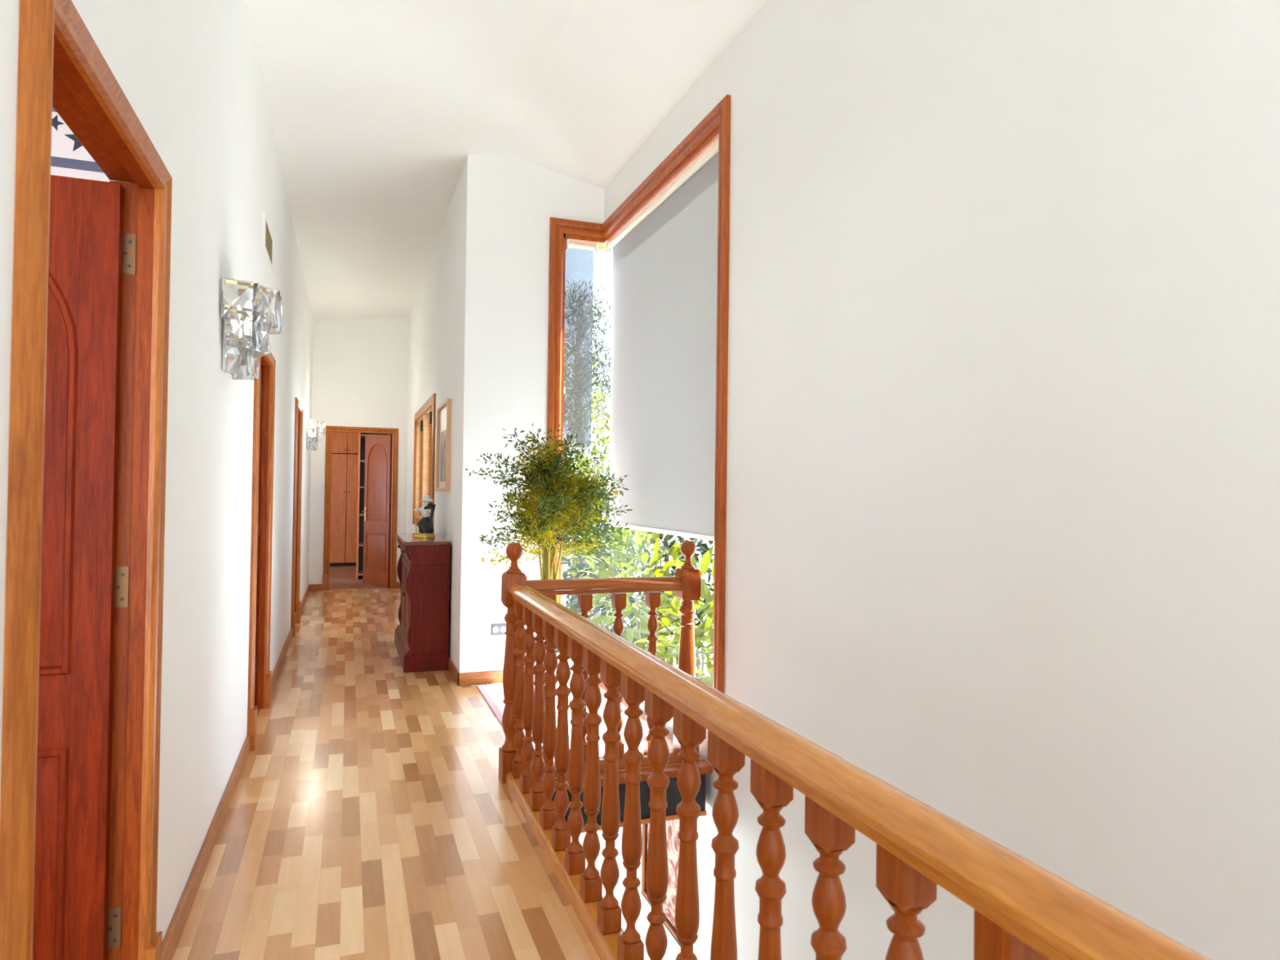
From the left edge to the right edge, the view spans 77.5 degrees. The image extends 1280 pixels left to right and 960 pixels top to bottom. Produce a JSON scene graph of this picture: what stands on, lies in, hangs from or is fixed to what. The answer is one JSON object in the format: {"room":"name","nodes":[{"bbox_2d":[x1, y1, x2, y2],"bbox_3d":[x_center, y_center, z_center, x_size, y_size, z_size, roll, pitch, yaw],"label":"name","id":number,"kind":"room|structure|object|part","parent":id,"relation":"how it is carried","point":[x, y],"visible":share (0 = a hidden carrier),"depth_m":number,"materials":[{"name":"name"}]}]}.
{"room":"upstairs hallway","nodes":[
{"label":"upstairs hallway","id":0,"kind":"room"},
{"bbox_2d":[0,0,313,941],"bbox_3d":[-1.809,-0.433,3.475,0.100,3.620,14.962,1,-1,-20],"label":"wall","id":1,"kind":"structure","parent":0,"point":[189,71],"depth_m":2.68,"materials":[{"name":"paint"}]},
{"bbox_2d":[0,0,172,959],"bbox_3d":[-1.464,0.272,1.454,0.888,2.161,0.953,1,-1,-20],"label":"door","id":2,"kind":"structure","parent":1,"relation":"in","point":[79,795],"depth_m":1.89,"materials":[{"name":"brown wood"}]},
{"bbox_3d":[-1.646,0.890,1.772,0.629,0.530,0.011,1,-1,-20],"label":"panel","id":3,"kind":"part","parent":2,"relation":"part of","materials":[{"name":"brown wood"}]},
{"bbox_3d":[-1.634,-0.085,1.786,0.629,1.079,0.011,1,-1,-20],"label":"panel","id":4,"kind":"part","parent":2,"relation":"part of","materials":[{"name":"brown wood"}]},
{"bbox_3d":[-1.128,0.301,1.576,0.101,2.115,0.849,1,-1,-20],"label":"frame","id":5,"kind":"part","parent":2,"relation":"part of","materials":[{"name":"brown wood"}]},
{"bbox_2d":[161,584,310,959],"bbox_3d":[-1.760,1.335,3.422,0.016,0.085,14.862,1,-1,-20],"label":"baseboard","id":6,"kind":"structure","parent":1,"relation":"attached to","point":[174,932],"depth_m":2.84,"materials":[{"name":"brown wood"}]},
{"bbox_2d":[220,276,282,380],"bbox_3d":[-1.541,-0.581,3.190,0.201,0.345,0.401,1,-1,-20],"label":"wall sconce","id":7,"kind":"object","parent":1,"relation":"attached to","point":[248,323],"visible":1,"depth_m":3.06,"materials":[{"name":"clear glass"}]},
{"bbox_2d":[246,351,275,751],"bbox_3d":[-2.519,0.301,4.378,0.859,2.161,0.924,1,-1,-20],"label":"door","id":8,"kind":"structure","parent":1,"relation":"in","point":[260,675],"depth_m":4.86,"materials":[{"name":"brown wood"}]},
{"bbox_3d":[-2.196,0.329,4.496,0.101,2.115,0.820,1,-1,-20],"label":"frame","id":9,"kind":"part","parent":8,"relation":"part of","materials":[{"name":"brown wood"}]},
{"bbox_2d":[262,210,272,272],"bbox_3d":[-2.147,-1.366,4.606,0.012,0.220,0.500,1,-1,-20],"label":"air vent","id":10,"kind":"object","parent":1,"relation":"in","point":[267,246],"visible":1,"depth_m":4.54,"materials":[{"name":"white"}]},
{"bbox_2d":[290,397,302,637],"bbox_3d":[-3.614,0.331,7.460,0.799,2.161,0.864,1,-1,-20],"label":"door","id":11,"kind":"structure","parent":1,"relation":"in","point":[298,443],"depth_m":7.90,"materials":[{"name":"brown wood"}]},
{"bbox_3d":[-3.320,0.359,7.567,0.101,2.115,0.760,1,-1,-20],"label":"frame","id":12,"kind":"part","parent":11,"relation":"part of","materials":[{"name":"brown wood"}]},
{"bbox_2d":[306,419,325,450],"bbox_3d":[-3.802,-0.521,9.369,0.201,0.345,0.401,1,-1,-20],"label":"wall sconce","id":13,"kind":"object","parent":1,"relation":"attached to","point":[315,428],"visible":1,"depth_m":9.24,"materials":[{"name":"clear glass"}]},
{"bbox_2d":[308,317,408,584],"bbox_3d":[-3.749,-0.404,10.678,1.205,3.720,0.100,1,-1,-20],"label":"wall","id":14,"kind":"structure","parent":0,"point":[360,366],"depth_m":10.62,"materials":[{"name":"paint"}]},
{"bbox_2d":[309,582,400,591],"bbox_3d":[-3.752,1.413,10.597,1.173,0.085,0.016,1,-1,-20],"label":"baseboard","id":15,"kind":"structure","parent":14,"relation":"attached to","point":[313,587],"depth_m":10.42,"materials":[{"name":"brown wood"}]},
{"bbox_2d":[322,426,398,591],"bbox_3d":[-3.838,0.379,10.971,0.928,2.161,0.797,1,-1,-20],"label":"door","id":16,"kind":"structure","parent":14,"relation":"in","point":[381,451],"depth_m":10.87,"materials":[{"name":"brown wood"}]},
{"bbox_3d":[-3.846,0.484,11.290,0.151,0.200,0.128,2,-1,-44],"label":"handle","id":17,"kind":"part","parent":16,"relation":"part of","materials":[{"name":"gold metal"}]},
{"bbox_3d":[-3.668,0.998,11.066,0.011,0.530,0.604,2,-1,-44],"label":"panel","id":18,"kind":"part","parent":16,"relation":"part of","materials":[{"name":"brown wood"}]},
{"bbox_3d":[-3.656,0.024,11.081,0.011,1.079,0.604,2,-1,-44],"label":"panel","id":19,"kind":"part","parent":16,"relation":"part of","materials":[{"name":"brown wood"}]},
{"bbox_2d":[172,565,698,959],"bbox_3d":[-2.938,1.528,5.193,5.301,0.280,19.000,1,-1,-20],"label":"floor","id":20,"kind":"structure","parent":0,"point":[371,815],"depth_m":3.16,"materials":[{"name":"brown wood"}]},
{"bbox_2d":[329,431,358,566],"bbox_3d":[-5.704,0.227,13.822,2.770,2.500,0.676,1,-1,-20],"label":"wardrobe","id":21,"kind":"object","parent":20,"relation":"on","point":[344,446],"visible":0.15,"depth_m":13.71,"materials":[{"name":"brown wood"}]},
{"bbox_3d":[-5.242,0.485,13.671,0.382,1.870,0.028,1,-1,-20],"label":"door","id":22,"kind":"part","parent":21,"relation":"part of","materials":[{"name":"brown wood"}]},
{"bbox_3d":[-5.226,-0.732,13.689,0.382,0.535,0.028,1,-1,-20],"label":"door","id":23,"kind":"part","parent":21,"relation":"part of","materials":[{"name":"brown wood"}]},
{"bbox_3d":[-4.876,0.492,13.805,0.382,1.870,0.028,1,-1,-20],"label":"door","id":24,"kind":"part","parent":21,"relation":"part of","materials":[{"name":"brown wood"}]},
{"bbox_3d":[-4.860,-0.725,13.823,0.382,0.535,0.028,1,-1,-20],"label":"door","id":25,"kind":"part","parent":21,"relation":"part of","materials":[{"name":"brown wood"}]},
{"bbox_2d":[355,432,388,579],"bbox_3d":[-3.792,0.217,12.188,0.988,2.520,0.600,1,-1,-20],"label":"open shelving","id":26,"kind":"object","parent":20,"relation":"on","point":[361,460],"visible":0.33,"depth_m":12.28,"materials":[{"name":"brown wood"}]},
{"bbox_3d":[-4.245,0.209,12.022,0.023,2.520,0.600,1,-1,-20],"label":"panel","id":27,"kind":"part","parent":26,"relation":"part of","materials":[{"name":"brown wood"}]},
{"bbox_3d":[-3.805,1.407,12.166,0.942,0.022,0.550,1,-1,-20],"label":"shelf","id":28,"kind":"part","parent":26,"relation":"part of","materials":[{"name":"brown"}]},
{"bbox_3d":[-3.779,-0.652,12.196,0.942,0.022,0.550,1,-1,-20],"label":"shelf","id":29,"kind":"part","parent":26,"relation":"part of","materials":[{"name":"brown wood"}]},
{"bbox_2d":[394,533,450,672],"bbox_3d":[-1.784,0.942,6.462,0.329,0.958,1.204,1,-1,-20],"label":"base cabinet","id":30,"kind":"object","parent":20,"relation":"on","point":[423,566],"visible":0.94,"depth_m":5.92,"materials":[{"name":"brown wood"}]},
{"bbox_3d":[-1.903,0.552,6.422,0.048,0.092,1.060,1,-1,-20],"label":"drawer","id":31,"kind":"part","parent":30,"relation":"part of","materials":[{"name":"brown wood"}]},
{"bbox_3d":[-1.974,0.941,6.658,0.010,0.580,0.491,1,-1,-20],"label":"door","id":32,"kind":"part","parent":30,"relation":"part of","materials":[{"name":"brown wood"}]},
{"bbox_3d":[-1.802,0.936,6.190,0.010,0.580,0.491,1,-1,-20],"label":"door","id":33,"kind":"part","parent":30,"relation":"part of","materials":[{"name":"brown wood"}]},
{"bbox_2d":[413,494,435,537],"bbox_3d":[-1.730,0.290,6.414,0.172,0.344,0.134,1,-1,-20],"label":"figurine","id":34,"kind":"object","parent":30,"relation":"on","point":[425,525],"visible":1,"depth_m":6.38,"materials":[{"name":"black ceramic"}]},
{"bbox_2d":[476,682,668,759],"bbox_3d":[-0.490,1.408,4.852,0.760,0.012,1.656,1,-1,-20],"label":"rug","id":35,"kind":"object","parent":20,"relation":"on","point":[493,694],"visible":0.23,"depth_m":4.86,"materials":[{"name":"fabric"}]},
{"bbox_2d":[465,422,640,712],"bbox_3d":[-0.530,0.527,4.942,1.002,1.751,1.071,1,-1,-20],"label":"potted plant","id":36,"kind":"object","parent":35,"relation":"on","point":[552,507],"visible":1,"depth_m":4.81,"materials":[{"name":"green plant"}]},
{"bbox_3d":[-0.561,1.215,4.894,0.356,0.373,0.356,1,-1,-20],"label":"pot","id":37,"kind":"part","parent":36,"relation":"part of","materials":[{"name":"white"}]},
{"bbox_2d":[498,542,1210,959],"bbox_3d":[0.124,0.826,1.778,0.107,1.103,4.270,1,-1,-20],"label":"balustrade","id":38,"kind":"object","parent":20,"relation":"on","point":[1023,910],"visible":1,"depth_m":1.65,"materials":[{"name":"brown wood"}]},
{"bbox_3d":[-0.596,0.915,3.734,0.100,0.962,0.100,1,-1,-20],"label":"newel post","id":39,"kind":"part","parent":38,"relation":"part of","materials":[{"name":"brown wood"}]},
{"bbox_3d":[0.126,1.352,1.774,0.090,0.050,4.070,1,-1,-20],"label":"rail","id":40,"kind":"part","parent":38,"relation":"part of","materials":[{"name":"brown wood"}]},
{"bbox_2d":[405,154,499,672],"bbox_3d":[-2.124,0.942,8.243,0.220,6.500,5.765,1,-1,-20],"label":"wall","id":41,"kind":"structure","parent":0,"point":[453,317],"depth_m":5.59,"materials":[{"name":"paint"}]},
{"bbox_2d":[413,393,435,527],"bbox_3d":[-2.182,-0.137,8.387,0.226,1.290,2.240,1,-1,-20],"label":"window","id":42,"kind":"structure","parent":41,"relation":"in","point":[425,417],"depth_m":8.32,"materials":[{"name":"brown wood"}]},
{"bbox_3d":[-2.384,-0.132,8.890,0.080,1.096,0.963,1,-1,-20],"label":"sash","id":43,"kind":"part","parent":42,"relation":"part of","materials":[{"name":"brown wood"}]},
{"bbox_3d":[-2.012,-0.142,7.873,0.080,1.096,0.963,1,-1,-20],"label":"sash","id":44,"kind":"part","parent":42,"relation":"part of","materials":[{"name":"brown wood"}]},
{"bbox_2d":[435,398,451,491],"bbox_3d":[-1.611,-0.267,6.527,0.034,0.720,0.760,1,-1,-20],"label":"wall picture","id":45,"kind":"object","parent":41,"relation":"attached to","point":[442,440],"visible":1,"depth_m":6.54,"materials":[{"name":"brown wood"}]},
{"bbox_2d":[440,429,446,481],"bbox_3d":[-1.603,-0.196,6.529,0.002,0.420,0.560,1,-1,-20],"label":"artwork","id":46,"kind":"object","parent":45,"relation":"attached to","point":[443,432],"depth_m":6.60},
{"bbox_2d":[448,655,459,684],"bbox_3d":[-2.221,1.397,8.142,0.016,0.085,5.681,1,-1,-20],"label":"baseboard","id":47,"kind":"structure","parent":41,"relation":"attached to","point":[453,670],"depth_m":5.71,"materials":[{"name":"brown wood"}]},
{"bbox_2d":[540,681,712,791],"bbox_3d":[-0.414,1.428,4.718,0.912,0.038,2.022,1,-1,-20],"label":"trim","id":48,"kind":"structure","parent":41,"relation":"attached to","point":[704,767],"depth_m":3.87,"materials":[{"name":"brown wood"}]},
{"bbox_2d":[551,773,705,826],"bbox_3d":[-0.432,1.546,4.745,0.900,0.205,1.957,1,-1,-20],"label":"trim","id":49,"kind":"structure","parent":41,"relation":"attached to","point":[673,797],"depth_m":3.87,"materials":[{"name":"black paint"}]},
{"bbox_2d":[247,0,766,320],"bbox_3d":[-0.657,-2.291,3.915,2.504,0.342,14.962,1,-1,-20],"label":"ceiling","id":50,"kind":"structure","parent":0,"point":[378,108],"depth_m":4.65,"materials":[{"name":"paint"}]},
{"bbox_2d":[491,155,604,869],"bbox_3d":[-0.703,0.925,5.811,0.779,6.500,0.220,1,-1,-20],"label":"wall","id":51,"kind":"structure","parent":0,"point":[529,194],"depth_m":5.67,"materials":[{"name":"paint"}]},
{"bbox_2d":[457,670,502,685],"bbox_3d":[-0.797,1.379,5.646,0.975,0.085,0.016,1,-1,-20],"label":"baseboard","id":52,"kind":"structure","parent":51,"relation":"attached to","point":[486,677],"depth_m":5.52,"materials":[{"name":"brown wood"}]},
{"bbox_2d":[491,623,506,635],"bbox_3d":[-0.985,1.046,5.584,0.110,0.080,0.011,1,-1,-20],"label":"wall outlet","id":53,"kind":"object","parent":51,"relation":"attached to","point":[496,628],"visible":0.85,"depth_m":5.58,"materials":[{"name":"grey plastic"}]},
{"bbox_2d":[493,626,498,632],"bbox_3d":[-1.007,1.046,5.571,0.042,0.042,0.003,1,-1,-20],"label":"socket","id":54,"kind":"object","parent":53,"relation":"attached to","point":[495,629],"depth_m":5.57,"materials":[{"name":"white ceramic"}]},
{"bbox_2d":[500,626,506,632],"bbox_3d":[-0.959,1.046,5.589,0.042,0.042,0.003,1,-1,-20],"label":"socket","id":55,"kind":"object","parent":53,"relation":"attached to","point":[503,628],"depth_m":5.59,"materials":[{"name":"white plastic"}]},
{"bbox_2d":[595,0,1279,959],"bbox_3d":[1.347,0.891,1.664,0.220,6.500,9.417,1,-1,-20],"label":"wall","id":56,"kind":"structure","parent":0,"point":[1002,525],"depth_m":2.23,"materials":[{"name":"paint"}]},
{"bbox_2d":[526,94,730,778],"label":"window","id":57,"kind":"structure","parent":56,"relation":"in","point":[705,134],"depth_m":3.98,"materials":[{"name":"brown wood"}]},
{"bbox_2d":[562,239,597,451],"bbox_3d":[-0.439,-0.978,5.843,0.234,1.537,0.060,1,-1,-20],"label":"window pane","id":58,"kind":"object","parent":57,"relation":"attached to","point":[579,268],"visible":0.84,"depth_m":5.86,"materials":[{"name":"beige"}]},
{"bbox_3d":[-0.172,0.514,3.893,0.779,0.070,0.090,1,-1,-20],"label":"handrail","id":59,"kind":"part","parent":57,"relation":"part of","materials":[{"name":"brown wood"}]},
{"bbox_3d":[-0.181,1.379,3.882,0.779,0.050,0.090,1,-1,-20],"label":"rail","id":60,"kind":"part","parent":57,"relation":"part of","materials":[{"name":"brown wood"}]},
{"bbox_3d":[-0.128,0.853,3.906,0.881,1.103,0.100,1,-1,-20],"label":"balustrade","id":61,"kind":"part","parent":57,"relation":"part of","materials":[{"name":"brown wood"}]},
{"bbox_2d":[605,134,719,541],"bbox_3d":[0.091,-0.714,4.948,0.060,2.077,1.905,1,-1,-20],"label":"roller blind","id":62,"kind":"object","parent":57,"relation":"attached to","point":[664,260],"visible":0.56,"depth_m":4.78,"materials":[{"name":"beige fabric"}]},
{"bbox_3d":[0.238,0.930,4.039,0.100,0.962,0.100,1,-1,-20],"label":"newel post","id":63,"kind":"part","parent":57,"relation":"part of","materials":[{"name":"brown wood"}]},
{"bbox_2d":[581,809,706,832],"bbox_3d":[-0.098,1.649,3.827,0.900,0.020,0.035,1,-1,-20],"label":"trim","id":64,"kind":"structure","parent":56,"relation":"attached to","point":[670,817],"depth_m":3.89,"materials":[{"name":"orange"}]},
{"bbox_2d":[641,818,680,946],"bbox_3d":[0.143,2.150,4.525,0.031,0.705,0.680,1,-1,-20],"label":"wall picture","id":65,"kind":"object","parent":56,"relation":"attached to","point":[672,826],"visible":0.21,"depth_m":4.46,"materials":[{"name":"white"}]},
{"bbox_3d":[-3.327,-0.173,3.044,3.037,3.050,0.100,1,-1,-20],"label":"wall","id":66,"kind":"structure","parent":0,"visible":0},
{"bbox_2d":[50,106,111,182],"bbox_3d":[-3.293,-1.439,3.010,3.035,0.340,0.010,1,-1,-20],"label":"trim","id":67,"kind":"structure","parent":66,"relation":"attached to","point":[69,157],"depth_m":3.34,"materials":[{"name":"white paper"}]},
{"label":"outside","id":68,"kind":"structure","parent":0,"visible":0},
{"bbox_2d":[565,518,714,676],"bbox_3d":[3.721,4.977,33.259,150.000,0.200,180.000,1,-1,-20],"label":"ground","id":69,"kind":"structure","parent":68,"point":[703,576],"depth_m":42.96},
{"bbox_2d":[560,364,612,606],"bbox_3d":[-1.349,1.107,13.161,2.206,6.838,1.856,1,-1,-20],"label":"tree","id":70,"kind":"object","parent":69,"relation":"on","point":[563,566],"visible":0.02,"depth_m":13.02,"materials":[{"name":"green plant"}]},
{"bbox_2d":[573,282,612,562],"bbox_3d":[-1.404,-0.266,20.532,2.797,9.794,3.573,1,-1,12],"label":"pine tree","id":71,"kind":"object","parent":69,"relation":"on","point":[594,370],"visible":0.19,"depth_m":20.34,"materials":[{"name":"green plant"}]},
{"bbox_2d":[564,382,626,625],"bbox_3d":[-0.651,1.536,11.653,1.050,5.948,0.928,2,-1,-45],"label":"tree","id":72,"kind":"object","parent":69,"relation":"on","point":[605,426],"visible":0.33,"depth_m":11.64,"materials":[{"name":"green plant"}]},
{"bbox_2d":[565,459,640,643],"bbox_3d":[-0.974,2.051,15.432,2.811,5.027,2.796,1,-1,2],"label":"tree","id":73,"kind":"object","parent":69,"relation":"on","point":[573,606],"visible":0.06,"depth_m":15.43,"materials":[{"name":"green plant"}]},
{"bbox_2d":[560,495,714,678],"bbox_3d":[0.260,2.184,10.121,2.865,4.634,1.944,1,-1,-20],"label":"shrub","id":74,"kind":"object","parent":69,"relation":"on","point":[702,546],"visible":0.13,"depth_m":9.91,"materials":[{"name":"green plant"}]},
{"bbox_2d":[577,526,705,665],"bbox_3d":[-0.049,2.360,7.808,1.418,4.207,1.507,1,-1,-20],"label":"shrub","id":75,"kind":"object","parent":69,"relation":"on","point":[640,542],"visible":0.27,"depth_m":7.71,"materials":[{"name":"green plant"}]},
{"bbox_2d":[624,544,714,686],"bbox_3d":[0.483,2.485,6.250,1.270,3.926,1.337,1,-1,-1],"label":"shrub","id":76,"kind":"object","parent":69,"relation":"on","point":[706,626],"visible":0.16,"depth_m":6.24,"materials":[{"name":"green plant"}]}
]}

